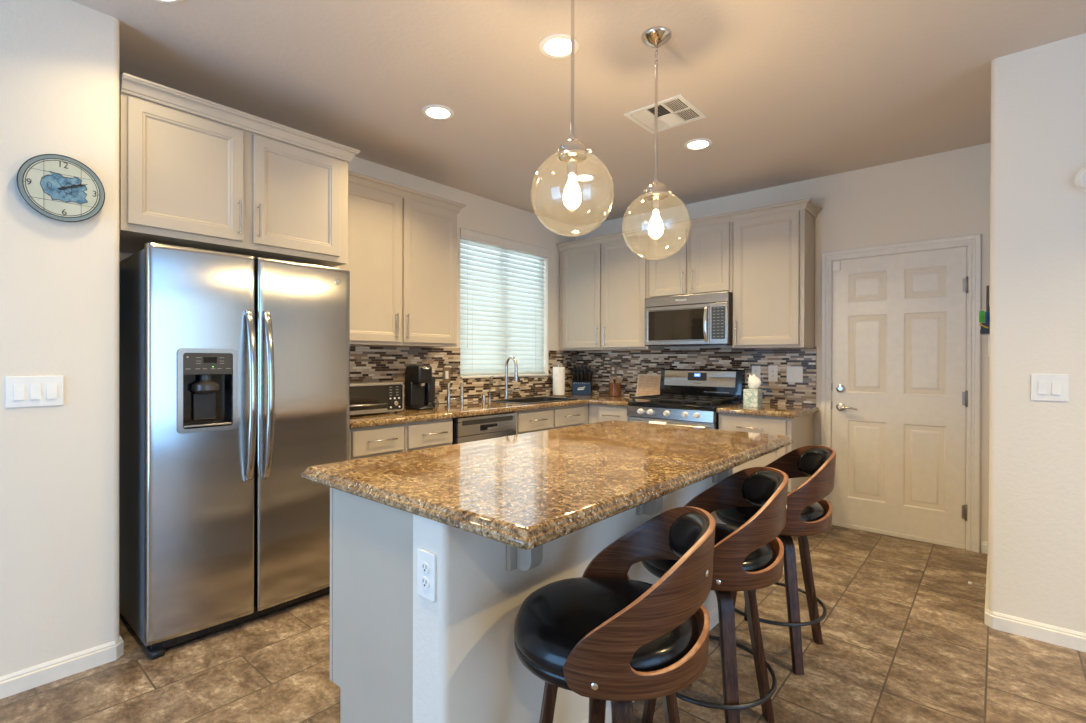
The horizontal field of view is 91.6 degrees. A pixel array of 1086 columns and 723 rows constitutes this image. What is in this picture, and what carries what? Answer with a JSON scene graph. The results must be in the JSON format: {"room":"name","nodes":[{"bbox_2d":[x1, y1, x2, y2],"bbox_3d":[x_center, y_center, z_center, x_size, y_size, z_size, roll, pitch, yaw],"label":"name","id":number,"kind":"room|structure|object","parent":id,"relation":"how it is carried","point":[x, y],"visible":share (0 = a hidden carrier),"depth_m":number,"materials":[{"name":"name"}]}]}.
{"room":"kitchen","nodes":[
{"label":"kitchen","id":0,"kind":"room"},
{"bbox_2d":[0,0,118,676],"bbox_3d":[-3.179,-0.096,1.256,0.784,2.718,3.307,0,0,41],"label":"wall","id":1,"kind":"structure","parent":0,"point":[59,59],"depth_m":2.10,"materials":[{"name":"paint"}]},
{"bbox_2d":[5,376,63,407],"bbox_3d":[-1.970,0.116,2.049,0.012,0.119,0.164,0,0,41],"label":"light switch","id":2,"kind":"object","parent":1,"relation":"attached to","point":[20,391],"visible":1,"depth_m":2.04,"materials":[{"name":"white plastic"}]},
{"bbox_2d":[16,154,104,221],"bbox_3d":[-1.910,-0.687,2.098,0.033,0.262,0.262,0,0,41],"label":"wall clock","id":3,"kind":"object","parent":1,"relation":"attached to","point":[57,187],"visible":1,"depth_m":2.09,"materials":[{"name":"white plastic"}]},
{"bbox_2d":[41,172,86,202],"bbox_3d":[-1.899,-0.689,2.096,0.001,0.110,0.142,0,0,41],"label":"picture","id":4,"kind":"object","parent":3,"relation":"attached to","point":[56,187],"depth_m":2.09},
{"bbox_2d":[0,635,123,698],"bbox_3d":[-2.953,1.224,1.170,0.348,0.078,3.171,0,0,41],"label":"baseboard","id":5,"kind":"structure","parent":1,"relation":"attached to","point":[41,674],"depth_m":2.10,"materials":[{"name":"white paint"}]},
{"bbox_2d":[119,82,575,378],"bbox_3d":[-1.019,-0.100,4.246,0.150,2.718,4.043,0,0,41],"label":"wall","id":6,"kind":"structure","parent":0,"point":[480,214],"depth_m":4.86,"materials":[{"name":"paint"}]},
{"bbox_2d":[119,72,359,267],"bbox_3d":[-1.667,-0.900,2.870,0.654,0.660,1.099,0,0,41],"label":"upper cabinet","id":7,"kind":"object","parent":6,"relation":"attached to","point":[189,180],"visible":0.98,"depth_m":2.58,"materials":[{"name":"beige paint"}]},
{"bbox_2d":[331,170,465,346],"bbox_3d":[-1.086,-0.661,3.772,0.359,1.096,1.103,0,0,41],"label":"upper cabinet","id":8,"kind":"object","parent":6,"relation":"attached to","point":[402,264],"visible":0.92,"depth_m":3.66,"materials":[{"name":"beige paint"}]},
{"bbox_2d":[443,367,449,382],"bbox_3d":[-0.796,0.111,4.367,0.012,0.127,0.077,0,0,41],"label":"outlet","id":9,"kind":"object","parent":6,"relation":"attached to","point":[446,370],"visible":1,"depth_m":4.36,"materials":[{"name":"white plastic"}]},
{"bbox_2d":[350,346,575,406],"bbox_3d":[-0.622,0.121,4.585,0.010,0.467,2.990,0,0,41],"label":"backsplash","id":10,"kind":"structure","parent":6,"relation":"attached to","point":[367,363],"depth_m":4.36,"materials":[{"name":"tile"}]},
{"bbox_2d":[460,251,548,378],"bbox_3d":[-0.373,-0.498,4.969,0.162,1.285,1.157,0,0,41],"label":"window","id":11,"kind":"structure","parent":6,"relation":"in","point":[509,375],"depth_m":4.98,"materials":[{"name":"white plastic"}]},
{"bbox_2d":[460,228,548,375],"bbox_3d":[-0.354,-0.507,4.953,0.088,1.259,1.157,0,0,41],"label":"window blind","id":12,"kind":"object","parent":11,"relation":"attached to","point":[485,348],"visible":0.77,"depth_m":4.90,"materials":[{"name":"white paint"}]},
{"bbox_2d":[0,525,1085,722],"bbox_3d":[0.843,1.335,0.557,7.800,0.120,7.500,0,0,41],"label":"floor","id":13,"kind":"structure","parent":0,"point":[906,638],"depth_m":2.19,"materials":[{"name":"tile"}]},
{"bbox_2d":[119,243,349,658],"bbox_3d":[-1.603,0.376,2.777,0.828,1.772,0.920,0,0,41],"label":"refrigerator","id":14,"kind":"object","parent":13,"relation":"on","point":[234,369],"visible":0.94,"depth_m":2.45,"materials":[{"name":"silver metal"}]},
{"bbox_2d":[350,423,403,459],"bbox_3d":[-1.212,0.826,3.393,0.655,0.872,0.382,0,0,41],"label":"base cabinet","id":15,"kind":"object","parent":13,"relation":"on","point":[365,442],"visible":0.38,"depth_m":3.19,"materials":[{"name":"beige paint"}]},
{"bbox_2d":[404,418,452,451],"bbox_3d":[-0.961,0.825,3.685,0.655,0.872,0.385,0,0,41],"label":"base cabinet","id":16,"kind":"object","parent":13,"relation":"on","point":[432,433],"visible":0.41,"depth_m":3.48,"materials":[{"name":"beige paint"}]},
{"bbox_2d":[452,412,515,444],"bbox_3d":[-0.628,0.827,4.081,0.606,0.868,0.598,0,0,41],"label":"dishwasher","id":17,"kind":"object","parent":13,"relation":"on","point":[480,427],"visible":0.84,"depth_m":3.85,"materials":[{"name":"silver metal"}]},
{"bbox_2d":[301,420,792,722],"bbox_3d":[0.191,0.812,2.158,1.038,0.914,1.895,0,0,41],"label":"kitchen island","id":18,"kind":"object","parent":13,"relation":"on","point":[436,553],"visible":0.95,"depth_m":1.52,"materials":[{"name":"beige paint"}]},
{"bbox_2d":[421,577,428,588],"bbox_3d":[-0.300,0.563,1.344,0.033,0.029,0.002,0,0,41],"label":"receptacle","id":19,"kind":"object","parent":18,"relation":"attached to","point":[424,580],"depth_m":1.34,"materials":[{"name":"white plastic"}]},
{"bbox_2d":[421,562,428,573],"bbox_3d":[-0.300,0.525,1.343,0.033,0.029,0.002,0,0,41],"label":"receptacle","id":20,"kind":"object","parent":18,"relation":"attached to","point":[424,565],"depth_m":1.34,"materials":[{"name":"white plastic"}]},
{"bbox_2d":[417,548,435,601],"bbox_3d":[-0.298,0.544,1.347,0.073,0.120,0.006,0,0,41],"label":"outlet","id":21,"kind":"object","parent":18,"relation":"attached to","point":[426,557],"depth_m":1.34,"materials":[{"name":"white plastic"}]},
{"bbox_2d":[301,420,792,549],"bbox_3d":[0.193,0.375,2.157,1.038,0.040,1.895,0,0,41],"label":"island countertop","id":22,"kind":"structure","parent":18,"relation":"on","point":[526,491],"depth_m":1.68,"materials":[{"name":"stone"}]},
{"bbox_2d":[516,404,587,434],"bbox_3d":[-0.103,0.825,4.680,0.655,0.872,0.966,0,0,41],"label":"base cabinet","id":23,"kind":"object","parent":13,"relation":"on","point":[528,421],"visible":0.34,"depth_m":4.43,"materials":[{"name":"beige paint"}]},
{"bbox_2d":[350,394,645,428],"bbox_3d":[-0.218,0.367,4.250,1.062,0.040,2.990,0,0,41],"label":"countertop","id":24,"kind":"structure","parent":23,"relation":"on","point":[473,408],"depth_m":3.91,"materials":[{"name":"stone"}]},
{"bbox_2d":[350,381,403,414],"bbox_3d":[-1.213,0.243,3.501,0.352,0.208,0.476,0,0,41],"label":"toaster oven","id":25,"kind":"object","parent":24,"relation":"on","point":[373,397],"visible":0.64,"depth_m":3.43,"materials":[{"name":"silver metal"}]},
{"bbox_2d":[350,408,386,412],"bbox_3d":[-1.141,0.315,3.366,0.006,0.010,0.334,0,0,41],"label":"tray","id":26,"kind":"object","parent":25,"relation":"on","point":[352,410],"depth_m":3.38,"materials":[{"name":"silver metal"}]},
{"bbox_2d":[404,364,434,410],"bbox_3d":[-0.873,0.184,3.862,0.195,0.325,0.203,0,0,41],"label":"coffee maker","id":27,"kind":"object","parent":24,"relation":"on","point":[419,380],"visible":1,"depth_m":3.82,"materials":[{"name":"black plastic"}]},
{"bbox_2d":[447,382,463,403],"bbox_3d":[-0.716,0.259,4.310,0.027,0.174,0.167,0,0,41],"label":"paper holder","id":28,"kind":"object","parent":24,"relation":"on","point":[461,398],"visible":1,"depth_m":4.34,"materials":[{"name":"silver metal"}]},
{"bbox_2d":[488,376,494,400],"bbox_3d":[-0.449,0.234,4.608,0.080,0.223,0.036,0,0,41],"label":"tap","id":29,"kind":"object","parent":24,"relation":"on","point":[491,376],"visible":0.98,"depth_m":4.62,"materials":[{"name":"silver metal"}]},
{"bbox_2d":[503,355,519,399],"bbox_3d":[-0.270,0.146,4.755,0.186,0.400,0.114,0,0,41],"label":"faucet","id":30,"kind":"object","parent":24,"relation":"on","point":[513,358],"visible":0.98,"depth_m":4.77,"materials":[{"name":"silver metal"}]},
{"bbox_2d":[492,397,576,403],"bbox_3d":[-0.062,0.454,4.717,0.432,0.228,0.752,0,0,41],"label":"sink","id":31,"kind":"object","parent":24,"relation":"in","point":[531,400],"visible":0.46,"depth_m":4.89,"materials":[{"name":"metal"}]},
{"bbox_2d":[551,363,565,396],"bbox_3d":[0.159,0.181,5.282,0.150,0.328,0.150,0,0,41],"label":"paper towel holder","id":32,"kind":"object","parent":24,"relation":"on","point":[558,372],"visible":1,"depth_m":5.23,"materials":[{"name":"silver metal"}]},
{"bbox_2d":[572,366,591,394],"bbox_3d":[0.409,0.194,5.501,0.198,0.302,0.158,0,0,11],"label":"knife block","id":33,"kind":"object","parent":24,"relation":"on","point":[581,385],"visible":1,"depth_m":5.45,"materials":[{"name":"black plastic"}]},
{"bbox_2d":[608,383,620,396],"bbox_3d":[0.717,0.281,5.266,0.126,0.130,0.126,0,0,41],"label":"jar","id":34,"kind":"object","parent":24,"relation":"on","point":[614,388],"visible":0.99,"depth_m":5.21,"materials":[{"name":"brown ceramic"}]},
{"bbox_2d":[636,374,660,396],"bbox_3d":[1.024,0.235,5.093,0.262,0.224,0.052,0,0,41],"label":"cutting board","id":35,"kind":"object","parent":24,"relation":"on","point":[647,384],"visible":0.92,"depth_m":5.09,"materials":[{"name":"brown wood"}]},
{"bbox_2d":[589,404,627,423],"bbox_3d":[0.765,0.826,4.928,0.446,0.872,0.655,0,0,41],"label":"base cabinet","id":36,"kind":"object","parent":13,"relation":"on","point":[597,413],"visible":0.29,"depth_m":4.72,"materials":[{"name":"beige paint"}]},
{"bbox_2d":[514,506,715,722],"bbox_3d":[0.174,0.827,1.333,0.494,0.888,0.490,0,0,9],"label":"bar stool","id":37,"kind":"object","parent":13,"relation":"on","point":[603,634],"visible":1,"depth_m":1.18,"materials":[{"name":"brown wood"}]},
{"bbox_2d":[514,577,698,690],"bbox_3d":[0.157,0.663,1.335,0.457,0.111,0.432,0,0,9],"label":"seat cushion","id":38,"kind":"object","parent":37,"relation":"on","point":[554,618],"depth_m":1.21,"materials":[{"name":"black leather"}]},
{"bbox_2d":[627,369,744,429],"bbox_3d":[1.209,0.667,4.500,0.764,1.195,0.709,0,0,41],"label":"gas range","id":39,"kind":"object","parent":13,"relation":"on","point":[687,397],"visible":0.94,"depth_m":4.48,"materials":[{"name":"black metal"}]},
{"bbox_2d":[649,421,666,424],"bbox_3d":[0.934,0.584,4.288,0.150,0.192,0.047,0,0,41],"label":"dish towel","id":40,"kind":"object","parent":39,"relation":"hanging from","point":[651,422],"visible":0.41,"depth_m":4.28,"materials":[{"name":"white fabric"}]},
{"bbox_2d":[628,394,740,410],"bbox_3d":[1.201,0.342,4.489,0.764,0.073,0.575,0,0,41],"label":"cooktop","id":41,"kind":"object","parent":39,"relation":"in","point":[661,402],"depth_m":4.37,"materials":[{"name":"metal"}]},
{"bbox_2d":[641,467,787,722],"bbox_3d":[0.589,0.827,1.857,0.494,0.888,0.490,0,0,5],"label":"bar stool","id":42,"kind":"object","parent":13,"relation":"on","point":[749,557],"visible":0.66,"depth_m":1.70,"materials":[{"name":"brown wood"}]},
{"bbox_2d":[641,523,775,577],"bbox_3d":[0.571,0.662,1.858,0.457,0.111,0.432,0,0,5],"label":"seat cushion","id":43,"kind":"object","parent":42,"relation":"on","point":[761,563],"depth_m":1.71,"materials":[{"name":"black leather"}]},
{"bbox_2d":[719,413,813,538],"bbox_3d":[1.727,0.831,4.099,0.526,0.872,0.655,0,0,41],"label":"base cabinet","id":44,"kind":"object","parent":13,"relation":"on","point":[800,430],"visible":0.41,"depth_m":3.86,"materials":[{"name":"beige paint"}]},
{"bbox_2d":[716,404,818,417],"bbox_3d":[1.750,0.373,4.099,0.564,0.040,0.649,0,0,41],"label":"countertop","id":45,"kind":"structure","parent":44,"relation":"on","point":[774,410],"depth_m":3.92,"materials":[{"name":"stone"}]},
{"bbox_2d":[743,374,761,406],"bbox_3d":[1.649,0.226,4.138,0.115,0.254,0.108,0,0,41],"label":"tissue box","id":46,"kind":"object","parent":45,"relation":"on","point":[752,397],"visible":1,"depth_m":4.11,"materials":[{"name":"white paper"}]},
{"bbox_2d":[715,445,835,674],"bbox_3d":[1.032,0.826,2.371,0.494,0.888,0.490,0,0,9],"label":"bar stool","id":47,"kind":"object","parent":13,"relation":"on","point":[808,513],"visible":0.53,"depth_m":2.21,"materials":[{"name":"brown wood"}]},
{"bbox_2d":[715,492,825,535],"bbox_3d":[1.015,0.662,2.373,0.457,0.111,0.432,0,0,9],"label":"seat cushion","id":48,"kind":"object","parent":47,"relation":"on","point":[813,517],"depth_m":2.22,"materials":[{"name":"black leather"}]},
{"bbox_2d":[71,0,1085,226],"bbox_3d":[0.850,-1.503,0.549,7.800,0.120,7.500,0,0,41],"label":"ceiling","id":49,"kind":"structure","parent":0,"point":[788,91],"depth_m":2.70,"materials":[{"name":"paint"}]},
{"bbox_2d":[154,0,183,3],"bbox_3d":[-1.501,-1.449,2.048,0.184,0.008,0.184,0,0,41],"label":"recessed light","id":50,"kind":"object","parent":49,"relation":"in","point":[161,1],"visible":1,"depth_m":2.12,"materials":[{"name":"white plastic"}]},
{"bbox_2d":[422,104,453,119],"bbox_3d":[-0.612,-1.450,3.077,0.184,0.008,0.184,0,0,41],"label":"recessed light","id":51,"kind":"object","parent":49,"relation":"in","point":[437,112],"visible":1,"depth_m":3.07,"materials":[{"name":"white plastic"}]},
{"bbox_2d":[539,34,578,57],"bbox_3d":[0.074,-1.446,2.426,0.184,0.008,0.184,0,0,41],"label":"recessed light","id":52,"kind":"object","parent":49,"relation":"in","point":[554,45],"visible":0.88,"depth_m":2.42,"materials":[{"name":"white plastic"}]},
{"bbox_2d":[530,0,613,236],"bbox_3d":[0.106,-0.950,1.893,0.300,0.996,0.300,0,0,41],"label":"pendant light","id":53,"kind":"object","parent":49,"relation":"hanging from","point":[572,151],"visible":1,"depth_m":1.89,"materials":[{"name":"clear glass"}]},
{"bbox_2d":[567,153,577,176],"bbox_3d":[0.105,-0.713,1.894,0.038,0.092,0.038,0,0,41],"label":"socket","id":54,"kind":"object","parent":53,"relation":"attached to","point":[571,165],"depth_m":1.88,"materials":[{"name":"silver metal"}]},
{"bbox_2d":[573,173,595,181],"bbox_3d":[0.327,-1.451,4.169,0.184,0.008,0.184,0,0,41],"label":"recessed light","id":55,"kind":"object","parent":49,"relation":"in","point":[583,177],"visible":0.98,"depth_m":4.16,"materials":[{"name":"white plastic"}]},
{"bbox_2d":[622,26,690,259],"bbox_3d":[0.502,-0.950,2.346,0.300,0.996,0.300,0,0,41],"label":"pendant light","id":56,"kind":"object","parent":49,"relation":"hanging from","point":[655,37],"visible":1,"depth_m":2.33,"materials":[{"name":"clear glass"}]},
{"bbox_2d":[652,194,659,211],"bbox_3d":[0.502,-0.713,2.347,0.038,0.092,0.038,0,0,41],"label":"socket","id":57,"kind":"object","parent":56,"relation":"attached to","point":[655,203],"depth_m":2.33,"materials":[{"name":"silver metal"}]},
{"bbox_2d":[624,94,706,133],"bbox_3d":[0.720,-1.446,3.106,0.360,0.008,0.340,0,0,41],"label":"ceiling vent","id":58,"kind":"object","parent":49,"relation":"in","point":[675,111],"visible":0.97,"depth_m":3.09,"materials":[{"name":"white plastic"}]},
{"bbox_2d":[684,138,711,149],"bbox_3d":[1.034,-1.447,3.522,0.184,0.008,0.184,0,0,41],"label":"recessed light","id":59,"kind":"object","parent":49,"relation":"in","point":[700,143],"visible":1,"depth_m":3.51,"materials":[{"name":"white plastic"}]},
{"bbox_2d":[576,143,990,551],"bbox_3d":[1.652,-0.094,4.711,3.589,2.718,0.150,0,0,41],"label":"wall","id":60,"kind":"structure","parent":0,"point":[944,194],"depth_m":3.82,"materials":[{"name":"paint"}]},
{"bbox_2d":[556,228,663,350],"bbox_3d":[0.644,-0.661,5.239,1.046,1.096,0.359,0,0,41],"label":"upper cabinet","id":61,"kind":"object","parent":60,"relation":"attached to","point":[604,280],"visible":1,"depth_m":5.09,"materials":[{"name":"beige paint"}]},
{"bbox_2d":[610,364,616,376],"bbox_3d":[0.718,0.093,5.397,0.076,0.125,0.008,0,0,41],"label":"outlet","id":62,"kind":"object","parent":60,"relation":"attached to","point":[613,368],"visible":0.93,"depth_m":5.39,"materials":[{"name":"white plastic"}]},
{"bbox_2d":[646,212,732,297],"bbox_3d":[1.333,-0.886,4.645,0.769,0.640,0.359,0,0,41],"label":"upper cabinet","id":63,"kind":"object","parent":60,"relation":"attached to","point":[704,264],"visible":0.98,"depth_m":4.51,"materials":[{"name":"beige paint"}]},
{"bbox_2d":[645,292,732,346],"bbox_3d":[1.307,-0.348,4.611,0.756,0.431,0.427,0,0,41],"label":"microwave","id":64,"kind":"object","parent":63,"relation":"attached to","point":[706,319],"visible":1,"depth_m":4.44,"materials":[{"name":"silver metal"}]},
{"bbox_2d":[576,347,815,405],"bbox_3d":[1.255,0.118,4.947,2.382,0.480,0.011,0,0,41],"label":"backsplash","id":65,"kind":"structure","parent":60,"relation":"attached to","point":[630,363],"depth_m":4.71,"materials":[{"name":"tile"}]},
{"bbox_2d":[752,366,760,378],"bbox_3d":[1.801,0.101,4.464,0.072,0.130,0.008,0,0,41],"label":"outlet","id":66,"kind":"object","parent":60,"relation":"attached to","point":[756,370],"visible":0.7,"depth_m":4.46,"materials":[{"name":"white plastic"}]},
{"bbox_2d":[768,365,777,381],"bbox_3d":[1.905,0.100,4.374,0.074,0.134,0.008,0,0,41],"label":"outlet","id":67,"kind":"object","parent":60,"relation":"attached to","point":[772,369],"visible":1,"depth_m":4.37,"materials":[{"name":"white plastic"}]},
{"bbox_2d":[731,198,821,348],"bbox_3d":[1.848,-0.655,4.201,0.588,1.096,0.359,0,0,41],"label":"upper cabinet","id":68,"kind":"object","parent":60,"relation":"attached to","point":[774,245],"visible":1,"depth_m":4.09,"materials":[{"name":"beige paint"}]},
{"bbox_2d":[787,366,802,382],"bbox_3d":[2.032,0.104,4.263,0.123,0.130,0.012,0,0,41],"label":"light switch","id":69,"kind":"object","parent":60,"relation":"attached to","point":[794,373],"visible":1,"depth_m":4.26,"materials":[{"name":"white plastic"}]},
{"bbox_2d":[821,234,980,552],"bbox_3d":[2.534,0.209,3.812,0.963,2.121,0.066,0,0,41],"label":"door","id":70,"kind":"structure","parent":60,"relation":"in","point":[895,408],"depth_m":3.79,"materials":[{"name":"white paint"}]},
{"bbox_2d":[982,541,987,553],"bbox_3d":[2.931,1.233,3.501,0.033,0.078,0.014,0,0,41],"label":"baseboard","id":71,"kind":"structure","parent":60,"relation":"attached to","point":[984,543],"depth_m":3.50,"materials":[{"name":"white paint"}]},
{"bbox_2d":[988,33,1085,632],"bbox_3d":[4.195,-0.079,1.689,4.211,2.718,1.406,0,0,41],"label":"wall","id":72,"kind":"structure","parent":0,"point":[1037,449],"depth_m":2.42,"materials":[{"name":"paint"}]},
{"bbox_2d":[968,582,985,588],"bbox_3d":[2.358,1.212,2.869,0.075,0.023,0.024,0,0,41],"label":"door stop","id":73,"kind":"object","parent":72,"relation":"attached to","point":[970,583],"visible":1,"depth_m":2.86,"materials":[{"name":"silver metal"}]},
{"bbox_2d":[979,286,989,334],"bbox_3d":[2.547,-0.297,3.041,0.052,0.279,0.170,0,0,41],"label":"key rack","id":74,"kind":"object","parent":72,"relation":"attached to","point":[983,316],"visible":0.85,"depth_m":3.00,"materials":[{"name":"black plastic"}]},
{"bbox_2d":[988,335,989,356],"bbox_3d":[2.560,-0.090,3.026,0.012,0.124,0.065,0,0,41],"label":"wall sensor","id":75,"kind":"object","parent":72,"relation":"attached to","point":[988,335],"visible":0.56,"depth_m":3.00,"materials":[{"name":"white plastic"}]},
{"bbox_2d":[984,545,1085,651],"bbox_3d":[4.076,1.241,1.684,4.075,0.078,1.270,0,0,41],"label":"baseboard","id":76,"kind":"structure","parent":72,"relation":"attached to","point":[1063,637],"depth_m":2.42,"materials":[{"name":"white paint"}]},
{"bbox_2d":[1031,374,1068,401],"bbox_3d":[2.295,0.118,2.392,0.124,0.123,0.012,0,0,41],"label":"light switch","id":77,"kind":"object","parent":72,"relation":"attached to","point":[1044,387],"visible":1,"depth_m":2.39,"materials":[{"name":"white plastic"}]},
{"bbox_2d":[1074,166,1085,191],"bbox_3d":[2.393,-0.801,2.289,0.124,0.124,0.037,0,0,41],"label":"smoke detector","id":78,"kind":"object","parent":72,"relation":"attached to","point":[1080,178],"visible":1,"depth_m":2.31,"materials":[{"name":"white plastic"}]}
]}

